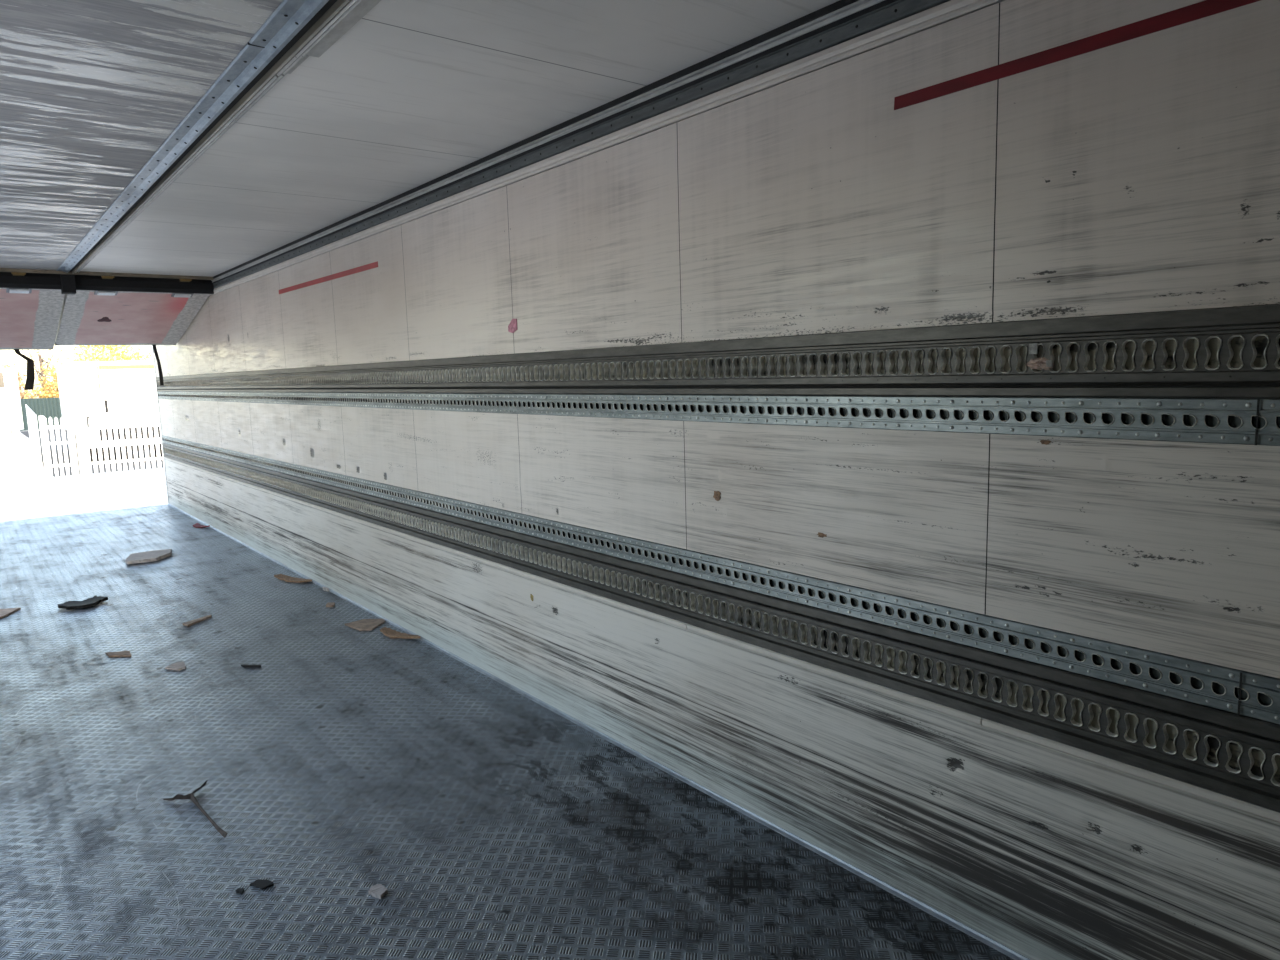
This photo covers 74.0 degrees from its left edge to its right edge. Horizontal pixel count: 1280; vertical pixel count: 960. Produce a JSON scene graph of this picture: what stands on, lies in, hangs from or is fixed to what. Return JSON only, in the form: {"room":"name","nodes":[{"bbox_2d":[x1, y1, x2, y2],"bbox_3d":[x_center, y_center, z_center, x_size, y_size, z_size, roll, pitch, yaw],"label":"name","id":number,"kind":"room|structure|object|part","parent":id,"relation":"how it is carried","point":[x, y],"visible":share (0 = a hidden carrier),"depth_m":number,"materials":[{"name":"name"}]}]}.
{"room":"truck trailer interior","nodes":[
{"label":"truck trailer interior","id":0,"kind":"room"},
{"bbox_2d":[0,0,838,276],"bbox_3d":[-3.123,-1.639,5.074,2.590,0.090,13.650,-7,9,-38],"label":"ceiling","id":1,"kind":"structure","parent":0,"point":[415,93],"depth_m":3.11,"materials":[{"name":"white metal"}]},
{"bbox_2d":[0,272,65,389],"bbox_3d":[-6.235,-1.356,8.069,1.259,1.020,2.046,-7,9,-38],"label":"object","id":2,"kind":"object","parent":1,"relation":"hanging from","point":[31,304],"visible":0.94,"depth_m":8.09,"materials":[{"name":"red"}]},
{"bbox_3d":[-5.494,-1.680,7.521,0.180,0.011,0.120,-8,-5,-38],"label":"handle frame","id":3,"kind":"part","parent":2,"relation":"part of","materials":[{"name":"silver metal"}]},
{"bbox_3d":[-5.493,-1.668,7.521,0.140,0.011,0.082,-8,-5,-38],"label":"handle plate","id":4,"kind":"part","parent":2,"relation":"part of","materials":[{"name":"silver metal"}]},
{"bbox_3d":[-6.258,-1.550,8.066,1.235,0.075,2.000,-8,-5,-38],"label":"panel","id":5,"kind":"part","parent":2,"relation":"part of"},
{"bbox_2d":[55,274,213,385],"bbox_3d":[-5.280,-1.484,8.830,1.204,1.017,2.055,-7,9,-38],"label":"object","id":6,"kind":"object","parent":1,"relation":"hanging from","point":[118,310],"visible":0.94,"depth_m":8.56,"materials":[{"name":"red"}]},
{"bbox_3d":[-4.980,-1.749,7.929,0.180,0.011,0.120,-8,-3,-38],"label":"handle frame","id":7,"kind":"part","parent":6,"relation":"part of","materials":[{"name":"silver metal"}]},
{"bbox_3d":[-4.979,-1.737,7.929,0.140,0.011,0.082,-8,-3,-38],"label":"handle plate","id":8,"kind":"part","parent":6,"relation":"part of","materials":[{"name":"silver metal"}]},
{"bbox_3d":[-5.303,-1.698,8.824,1.180,0.075,2.000,-8,-3,-38],"label":"panel","id":9,"kind":"part","parent":6,"relation":"part of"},
{"bbox_3d":[-4.481,-1.815,8.324,0.180,0.011,0.120,-8,-3,-38],"label":"handle frame","id":10,"kind":"part","parent":6,"relation":"part of","materials":[{"name":"silver metal"}]},
{"bbox_3d":[-4.479,-1.803,8.325,0.140,0.011,0.082,-8,-3,-38],"label":"handle plate","id":11,"kind":"part","parent":6,"relation":"part of","materials":[{"name":"silver metal"}]},
{"bbox_2d":[56,0,380,274],"bbox_3d":[-1.996,-1.440,3.748,0.211,0.029,9.950,-7,9,-38],"label":"rail","id":12,"kind":"object","parent":1,"relation":"attached to","point":[297,30],"visible":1,"depth_m":3.00,"materials":[{"name":"metal"}]},
{"bbox_2d":[60,274,75,293],"bbox_3d":[-5.131,-1.753,7.625,0.100,0.160,0.140,-7,9,-38],"label":"block","id":13,"kind":"object","parent":12,"relation":"attached to","point":[67,281],"visible":1,"depth_m":7.57,"materials":[{"name":"black rubber"}]},
{"bbox_2d":[0,504,1013,959],"bbox_3d":[-3.062,1.055,5.446,2.590,0.090,13.710,-7,9,-38],"label":"floor","id":14,"kind":"structure","parent":0,"point":[494,825],"depth_m":3.23,"materials":[{"name":"grey metal"}]},
{"bbox_2d":[0,607,20,618],"bbox_3d":[-4.628,0.971,6.049,0.219,0.012,0.374,-3,7,-10],"label":"board offcut","id":15,"kind":"object","parent":14,"relation":"on","point":[3,612],"visible":1,"depth_m":6.15,"materials":[{"name":"beige wood"}]},
{"bbox_2d":[58,595,107,609],"bbox_3d":[-4.129,0.913,6.301,0.258,0.034,0.290,2,8,25],"label":"scrap","id":16,"kind":"object","parent":14,"relation":"on","point":[94,600],"visible":1,"depth_m":6.27,"materials":[{"name":"black rubber"}]},
{"bbox_2d":[106,651,130,656],"bbox_3d":[-3.138,1.048,5.126,0.193,0.008,0.093,-2,7,0],"label":"chip","id":17,"kind":"object","parent":14,"relation":"on","point":[119,653],"visible":1,"depth_m":5.11,"materials":[{"name":"brown wood"}]},
{"bbox_2d":[125,549,171,563],"bbox_3d":[-4.573,0.715,7.911,0.347,0.040,0.456,-5,8,-22],"label":"wood board","id":18,"kind":"object","parent":14,"relation":"on","point":[149,556],"visible":1,"depth_m":7.88,"materials":[{"name":"beige wood"}]},
{"bbox_2d":[165,662,185,670],"bbox_3d":[-2.638,1.065,4.872,0.118,0.010,0.109,1,8,21],"label":"chip","id":19,"kind":"object","parent":14,"relation":"on","point":[178,666],"visible":1,"depth_m":4.85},
{"bbox_2d":[163,780,227,837],"bbox_3d":[-1.652,1.243,3.180,0.160,0.032,0.466,-7,9,-38],"label":"twig","id":20,"kind":"object","parent":14,"relation":"on","point":[190,796],"visible":1,"depth_m":3.28,"materials":[{"name":"wood"}]},
{"bbox_3d":[-1.800,1.233,3.307,0.119,0.028,0.013,-2,7,0],"label":"arm","id":21,"kind":"part","parent":20,"relation":"part of","materials":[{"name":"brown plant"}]},
{"bbox_3d":[-1.749,1.222,3.357,0.026,0.032,0.099,-1,7,6],"label":"arm","id":22,"kind":"part","parent":20,"relation":"part of","materials":[{"name":"brown plant"}]},
{"bbox_3d":[-1.613,1.245,3.168,0.014,0.028,0.402,-9,10,-43],"label":"arm","id":23,"kind":"part","parent":20,"relation":"part of","materials":[{"name":"brown plant"}]},
{"bbox_2d":[183,615,211,626],"bbox_3d":[-3.022,0.957,5.790,0.072,0.012,0.247,0,8,13],"label":"fragment","id":24,"kind":"object","parent":14,"relation":"on","point":[189,623],"visible":1,"depth_m":5.76,"materials":[{"name":"beige wood"}]},
{"bbox_2d":[193,523,209,527],"bbox_3d":[-4.946,0.516,9.564,0.278,0.032,0.108,3,9,31],"label":"rag","id":25,"kind":"object","parent":14,"relation":"on","point":[197,525],"visible":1,"depth_m":9.54,"materials":[{"name":"fabric"}]},
{"bbox_2d":[235,888,243,893],"bbox_3d":[-1.272,1.307,2.703,0.027,0.008,0.018,0,7,10],"label":"lump","id":26,"kind":"object","parent":14,"relation":"on","point":[238,890],"visible":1,"depth_m":2.70,"materials":[{"name":"rubber"}]},
{"bbox_2d":[241,665,260,667],"bbox_3d":[-2.210,1.058,4.832,0.134,0.010,0.027,-1,7,6],"label":"fragment","id":27,"kind":"object","parent":14,"relation":"on","point":[244,666],"visible":1,"depth_m":4.82,"materials":[{"name":"rubber"}]},
{"bbox_2d":[250,879,273,889],"bbox_3d":[-1.215,1.301,2.737,0.072,0.007,0.040,2,8,25],"label":"lump","id":28,"kind":"object","parent":14,"relation":"on","point":[261,884],"visible":1,"depth_m":2.73,"materials":[{"name":"rubber"}]},
{"bbox_2d":[274,574,311,582],"bbox_3d":[-2.812,0.801,6.880,0.427,0.030,0.102,2,8,29],"label":"wood splinter","id":29,"kind":"object","parent":14,"relation":"on","point":[285,578],"visible":1,"depth_m":6.88,"materials":[{"name":"brown wood"}]},
{"bbox_2d":[326,602,334,606],"bbox_3d":[-2.212,0.893,6.080,0.059,0.018,0.083,-3,7,-10],"label":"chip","id":30,"kind":"object","parent":14,"relation":"on","point":[332,604],"visible":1,"depth_m":6.06,"materials":[{"name":"beige stone"}]},
{"bbox_2d":[345,619,385,630],"bbox_3d":[-1.779,0.948,5.589,0.251,0.010,0.221,5,10,42],"label":"wood splinter","id":31,"kind":"object","parent":14,"relation":"on","point":[364,624],"visible":1,"depth_m":5.57,"materials":[{"name":"brown wood"}]},
{"bbox_2d":[368,884,387,898],"bbox_3d":[-0.823,1.295,2.678,0.066,0.012,0.046,3,9,33],"label":"lump","id":32,"kind":"object","parent":14,"relation":"on","point":[379,891],"visible":1,"depth_m":2.67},
{"bbox_2d":[380,627,419,638],"bbox_3d":[-1.505,0.964,5.303,0.377,0.034,0.093,4,9,36],"label":"wood splinter","id":33,"kind":"object","parent":14,"relation":"on","point":[388,632],"visible":1,"depth_m":5.31,"materials":[{"name":"brown wood"}]},
{"bbox_2d":[153,0,1279,959],"bbox_3d":[-2.127,-0.423,6.056,0.073,2.730,13.570,-7,9,-38],"label":"wall","id":34,"kind":"structure","parent":0,"point":[1141,174],"depth_m":2.50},
{"bbox_2d":[11,272,25,275],"bbox_3d":[-5.381,-1.788,7.360,0.100,0.031,0.073,-7,9,-38],"label":"hinge","id":35,"kind":"object","parent":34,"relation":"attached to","point":[13,273],"visible":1,"depth_m":7.34,"materials":[{"name":"gold metal"}]},
{"bbox_2d":[0,268,213,279],"bbox_3d":[-5.110,-1.839,7.543,2.460,0.029,0.080,-7,9,-38],"label":"trim","id":36,"kind":"structure","parent":34,"relation":"attached to","point":[1,269],"depth_m":7.71,"materials":[{"name":"black metal"}]},
{"bbox_2d":[101,276,113,278],"bbox_3d":[-4.866,-1.856,7.768,0.100,0.031,0.073,-7,9,-38],"label":"hinge","id":37,"kind":"object","parent":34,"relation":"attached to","point":[102,277],"visible":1,"depth_m":7.75,"materials":[{"name":"gold metal"}]},
{"bbox_2d":[152,345,168,503],"bbox_3d":[-7.371,-0.763,10.580,2.640,3.050,0.065,-7,9,-38],"label":"trim","id":38,"kind":"structure","parent":34,"relation":"attached to","point":[152,345],"depth_m":11.34,"materials":[{"name":"metal"}]},
{"bbox_2d":[180,279,191,281],"bbox_3d":[-4.367,-1.921,8.163,0.100,0.031,0.073,-7,9,-38],"label":"hinge","id":39,"kind":"object","parent":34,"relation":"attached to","point":[181,280],"visible":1,"depth_m":8.15,"materials":[{"name":"gold metal"}]},
{"bbox_2d":[279,261,377,293],"bbox_3d":[-2.235,-1.405,5.974,0.004,0.046,2.040,-7,9,-38],"label":"tape","id":40,"kind":"object","parent":34,"relation":"attached to","point":[375,264],"visible":1,"depth_m":5.81,"materials":[{"name":"red plastic"}]},
{"bbox_2d":[508,319,516,332],"bbox_3d":[-0.603,-0.729,4.024,0.004,0.068,0.080,-7,9,-38],"label":"sticker","id":41,"kind":"object","parent":34,"relation":"attached to","point":[512,327],"visible":1,"depth_m":4.02,"materials":[{"name":"pink paper"}]},
{"bbox_2d":[211,0,949,288],"bbox_3d":[-2.186,-1.669,5.858,0.037,0.106,13.500,-7,9,-38],"label":"rail","id":42,"kind":"object","parent":34,"relation":"attached to","point":[841,21],"visible":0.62,"depth_m":3.11,"materials":[{"name":"metal"}]},
{"bbox_2d":[168,504,1030,959],"bbox_3d":[-2.125,0.876,6.207,0.020,0.014,13.550,-7,9,-38],"label":"baseboard","id":43,"kind":"structure","parent":34,"relation":"attached to","point":[1007,951],"depth_m":3.16,"materials":[{"name":"metal"}]},
{"bbox_2d":[209,0,1004,295],"bbox_3d":[-2.194,-1.597,5.891,0.022,0.045,13.550,-7,9,-38],"label":"trim","id":44,"kind":"structure","parent":34,"relation":"attached to","point":[950,10],"depth_m":2.90,"materials":[{"name":"grey metal"}]},
{"bbox_2d":[713,491,720,500],"bbox_3d":[0.276,0.057,3.045,0.003,0.036,0.038,-7,9,-38],"label":"sticker remnant","id":45,"kind":"object","parent":34,"relation":"attached to","point":[717,494],"visible":1,"depth_m":3.04,"materials":[{"name":"brown paper"}]},
{"bbox_2d":[155,304,1279,398],"bbox_3d":[-2.167,-0.712,6.006,0.024,0.189,13.550,-7,9,-38],"label":"rail","id":46,"kind":"object","parent":34,"relation":"attached to","point":[1226,352],"visible":0.98,"depth_m":2.39,"materials":[{"name":"grey metal"}]},
{"bbox_2d":[1026,343,1053,369],"bbox_3d":[0.979,-0.302,2.086,0.010,0.066,0.071,-7,9,-38],"label":"label","id":47,"kind":"object","parent":46,"relation":"attached to","point":[1038,363],"visible":1,"depth_m":2.09,"materials":[{"name":"paper"}]},
{"bbox_2d":[157,392,1279,445],"bbox_3d":[-2.163,-0.571,6.024,0.021,0.095,13.550,-7,9,-38],"label":"rail","id":48,"kind":"object","parent":34,"relation":"attached to","point":[1245,421],"visible":1,"depth_m":2.40,"materials":[{"name":"metal"}]},
{"bbox_2d":[161,435,1279,723],"bbox_3d":[-2.146,0.007,6.099,0.021,0.095,13.550,-7,9,-38],"label":"rail","id":49,"kind":"object","parent":34,"relation":"attached to","point":[1240,692],"visible":1,"depth_m":2.47,"materials":[{"name":"metal"}]},
{"bbox_2d":[162,443,1279,812],"bbox_3d":[-2.142,0.149,6.117,0.024,0.188,13.550,-7,9,-38],"label":"rail","id":50,"kind":"object","parent":34,"relation":"attached to","point":[1226,753],"visible":1,"depth_m":2.49,"materials":[{"name":"grey metal"}]},
{"bbox_2d":[164,457,1279,822],"bbox_3d":[-2.139,0.255,6.131,0.019,0.022,13.547,-7,9,-38],"label":"trim","id":51,"kind":"structure","parent":34,"relation":"attached to","point":[1256,810],"depth_m":2.50,"materials":[{"name":"grey metal"}]},
{"bbox_2d":[817,532,826,537],"bbox_3d":[0.575,0.174,2.687,0.003,0.015,0.043,-7,9,-38],"label":"sticker remnant","id":52,"kind":"object","parent":34,"relation":"attached to","point":[819,534],"visible":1,"depth_m":2.69,"materials":[{"name":"brown paper"}]},
{"bbox_2d":[1040,440,1050,444],"bbox_3d":[1.003,-0.093,2.102,0.003,0.011,0.029,-7,9,-38],"label":"sticker remnant","id":53,"kind":"object","parent":34,"relation":"attached to","point":[1046,442],"visible":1,"depth_m":2.10,"materials":[{"name":"paper"}]},
{"bbox_2d":[894,0,1260,109],"bbox_3d":[1.028,-0.988,1.921,0.004,0.033,1.058,-7,9,-38],"label":"tape","id":54,"kind":"object","parent":34,"relation":"attached to","point":[1199,10],"visible":1,"depth_m":1.95,"materials":[{"name":"red plastic"}]},
{"label":"outside","id":55,"kind":"structure","parent":0,"visible":0},
{"bbox_2d":[0,429,167,521],"bbox_3d":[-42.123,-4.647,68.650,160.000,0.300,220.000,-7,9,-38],"label":"ground","id":56,"kind":"structure","parent":55,"point":[24,494],"depth_m":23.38,"materials":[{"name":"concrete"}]},
{"bbox_2d":[0,404,20,442],"bbox_3d":[-35.191,-2.666,42.685,6.477,2.020,0.121,-7,9,-35],"label":"fence","id":57,"kind":"object","parent":56,"relation":"on","point":[14,406],"visible":1,"depth_m":44.34,"materials":[{"name":"white paint"}]},
{"bbox_3d":[-32.621,-2.980,44.528,0.120,2.020,0.120,-7,9,-35],"label":"post","id":58,"kind":"part","parent":57,"relation":"part of","materials":[{"name":"white paint"}]},
{"bbox_2d":[0,368,23,437],"bbox_3d":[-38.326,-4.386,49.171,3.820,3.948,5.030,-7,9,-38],"label":"van","id":59,"kind":"object","parent":56,"relation":"on","point":[9,388],"visible":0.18,"depth_m":48.09,"materials":[{"name":"white paint"}]},
{"bbox_2d":[0,362,33,398],"bbox_3d":[-45.263,-6.178,60.941,3.272,5.075,3.298,-7,9,-38],"label":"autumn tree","id":60,"kind":"object","parent":56,"relation":"on","point":[19,377],"visible":0.14,"depth_m":60.99,"materials":[{"name":"yellow plant"}]},
{"bbox_2d":[0,397,61,431],"bbox_3d":[-37.895,-4.775,59.236,17.000,2.120,0.220,-7,9,-38],"label":"fence","id":61,"kind":"object","parent":56,"relation":"on","point":[46,407],"visible":0.08,"depth_m":57.24,"materials":[{"name":"metal"}]},
{"bbox_2d":[25,404,43,478],"bbox_3d":[-25.142,-1.971,35.173,0.032,1.980,21.980,-7,9,-36],"label":"fence","id":62,"kind":"object","parent":56,"relation":"on","point":[31,416],"visible":1,"depth_m":30.75,"materials":[{"name":"white paint"}]},
{"bbox_2d":[6,344,68,390],"bbox_3d":[-55.068,-10.334,78.206,5.152,9.282,5.108,-7,9,-38],"label":"autumn tree","id":63,"kind":"object","parent":56,"relation":"on","point":[40,360],"visible":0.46,"depth_m":78.11,"materials":[{"name":"yellow plant"}]},
{"bbox_2d":[20,357,71,398],"bbox_3d":[-41.168,-6.173,60.137,4.760,5.024,3.364,-7,9,-38],"label":"shrub","id":64,"kind":"object","parent":56,"relation":"on","point":[52,393],"visible":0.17,"depth_m":59.57,"materials":[{"name":"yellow plant"}]},
{"bbox_2d":[38,415,79,478],"bbox_3d":[-18.063,-1.035,26.441,0.867,1.950,0.120,-5,8,-23],"label":"gate","id":65,"kind":"object","parent":56,"relation":"on","point":[69,425],"visible":1,"depth_m":26.43,"materials":[{"name":"white paint"}]},
{"bbox_3d":[-18.406,-1.006,26.296,0.120,1.950,0.120,-5,8,-23],"label":"post","id":66,"kind":"part","parent":65,"relation":"part of","materials":[{"name":"white paint"}]},
{"bbox_3d":[-17.719,-1.064,26.585,0.120,1.950,0.120,-5,8,-23],"label":"post","id":67,"kind":"part","parent":65,"relation":"part of","materials":[{"name":"white paint"}]},
{"bbox_2d":[74,417,84,476],"bbox_3d":[-17.613,-1.037,26.706,0.110,1.860,0.150,-7,9,-38],"label":"gate post","id":68,"kind":"object","parent":56,"relation":"on","point":[76,419],"visible":1,"depth_m":26.65,"materials":[{"name":"white paint"}]},
{"bbox_2d":[20,429,163,476],"bbox_3d":[-15.294,-3.528,52.756,38.000,0.030,36.400,-7,9,-38],"label":"strip","id":69,"kind":"object","parent":56,"relation":"on","point":[26,433],"visible":0.06,"depth_m":33.37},
{"bbox_2d":[56,360,162,461],"bbox_3d":[-21.898,-2.898,34.718,2.900,3.734,10.250,-7,9,-38],"label":"building","id":70,"kind":"structure","parent":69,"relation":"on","point":[91,389],"depth_m":30.96,"materials":[{"name":"white paint"}]},
{"bbox_2d":[72,386,78,399],"bbox_3d":[-19.760,-3.069,29.884,0.300,0.500,0.100,-8,9,-38],"label":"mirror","id":71,"kind":"object","parent":70,"relation":"attached to","point":[74,388],"depth_m":29.81,"materials":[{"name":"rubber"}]},
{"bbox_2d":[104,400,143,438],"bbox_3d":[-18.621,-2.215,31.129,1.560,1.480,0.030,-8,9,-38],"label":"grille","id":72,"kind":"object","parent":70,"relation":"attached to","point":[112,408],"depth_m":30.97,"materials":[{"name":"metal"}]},
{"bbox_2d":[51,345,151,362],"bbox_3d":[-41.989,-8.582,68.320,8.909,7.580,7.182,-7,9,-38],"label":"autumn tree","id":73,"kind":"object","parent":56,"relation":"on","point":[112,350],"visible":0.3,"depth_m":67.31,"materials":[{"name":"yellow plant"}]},
{"bbox_2d":[79,416,163,475],"bbox_3d":[-16.181,-1.210,27.680,3.346,1.870,0.121,-7,9,-35],"label":"picket fence","id":74,"kind":"object","parent":56,"relation":"on","point":[82,421],"visible":0.68,"depth_m":27.30,"materials":[{"name":"white paint"}]},
{"bbox_3d":[-17.500,-1.053,26.763,0.120,1.870,0.120,-7,9,-35],"label":"post","id":75,"kind":"part","parent":74,"relation":"part of","materials":[{"name":"white paint"}]},
{"bbox_3d":[-16.215,-1.763,27.634,3.226,0.080,0.038,-7,9,-35],"label":"rail","id":76,"kind":"part","parent":74,"relation":"part of","materials":[{"name":"white paint"}]},
{"bbox_3d":[-16.202,-1.307,27.693,3.226,0.080,0.038,-7,9,-35],"label":"rail","id":77,"kind":"part","parent":74,"relation":"part of","materials":[{"name":"white paint"}]},
{"bbox_3d":[-16.183,-0.673,27.775,3.226,0.080,0.038,-7,9,-35],"label":"rail","id":78,"kind":"part","parent":74,"relation":"part of","materials":[{"name":"white paint"}]}
]}

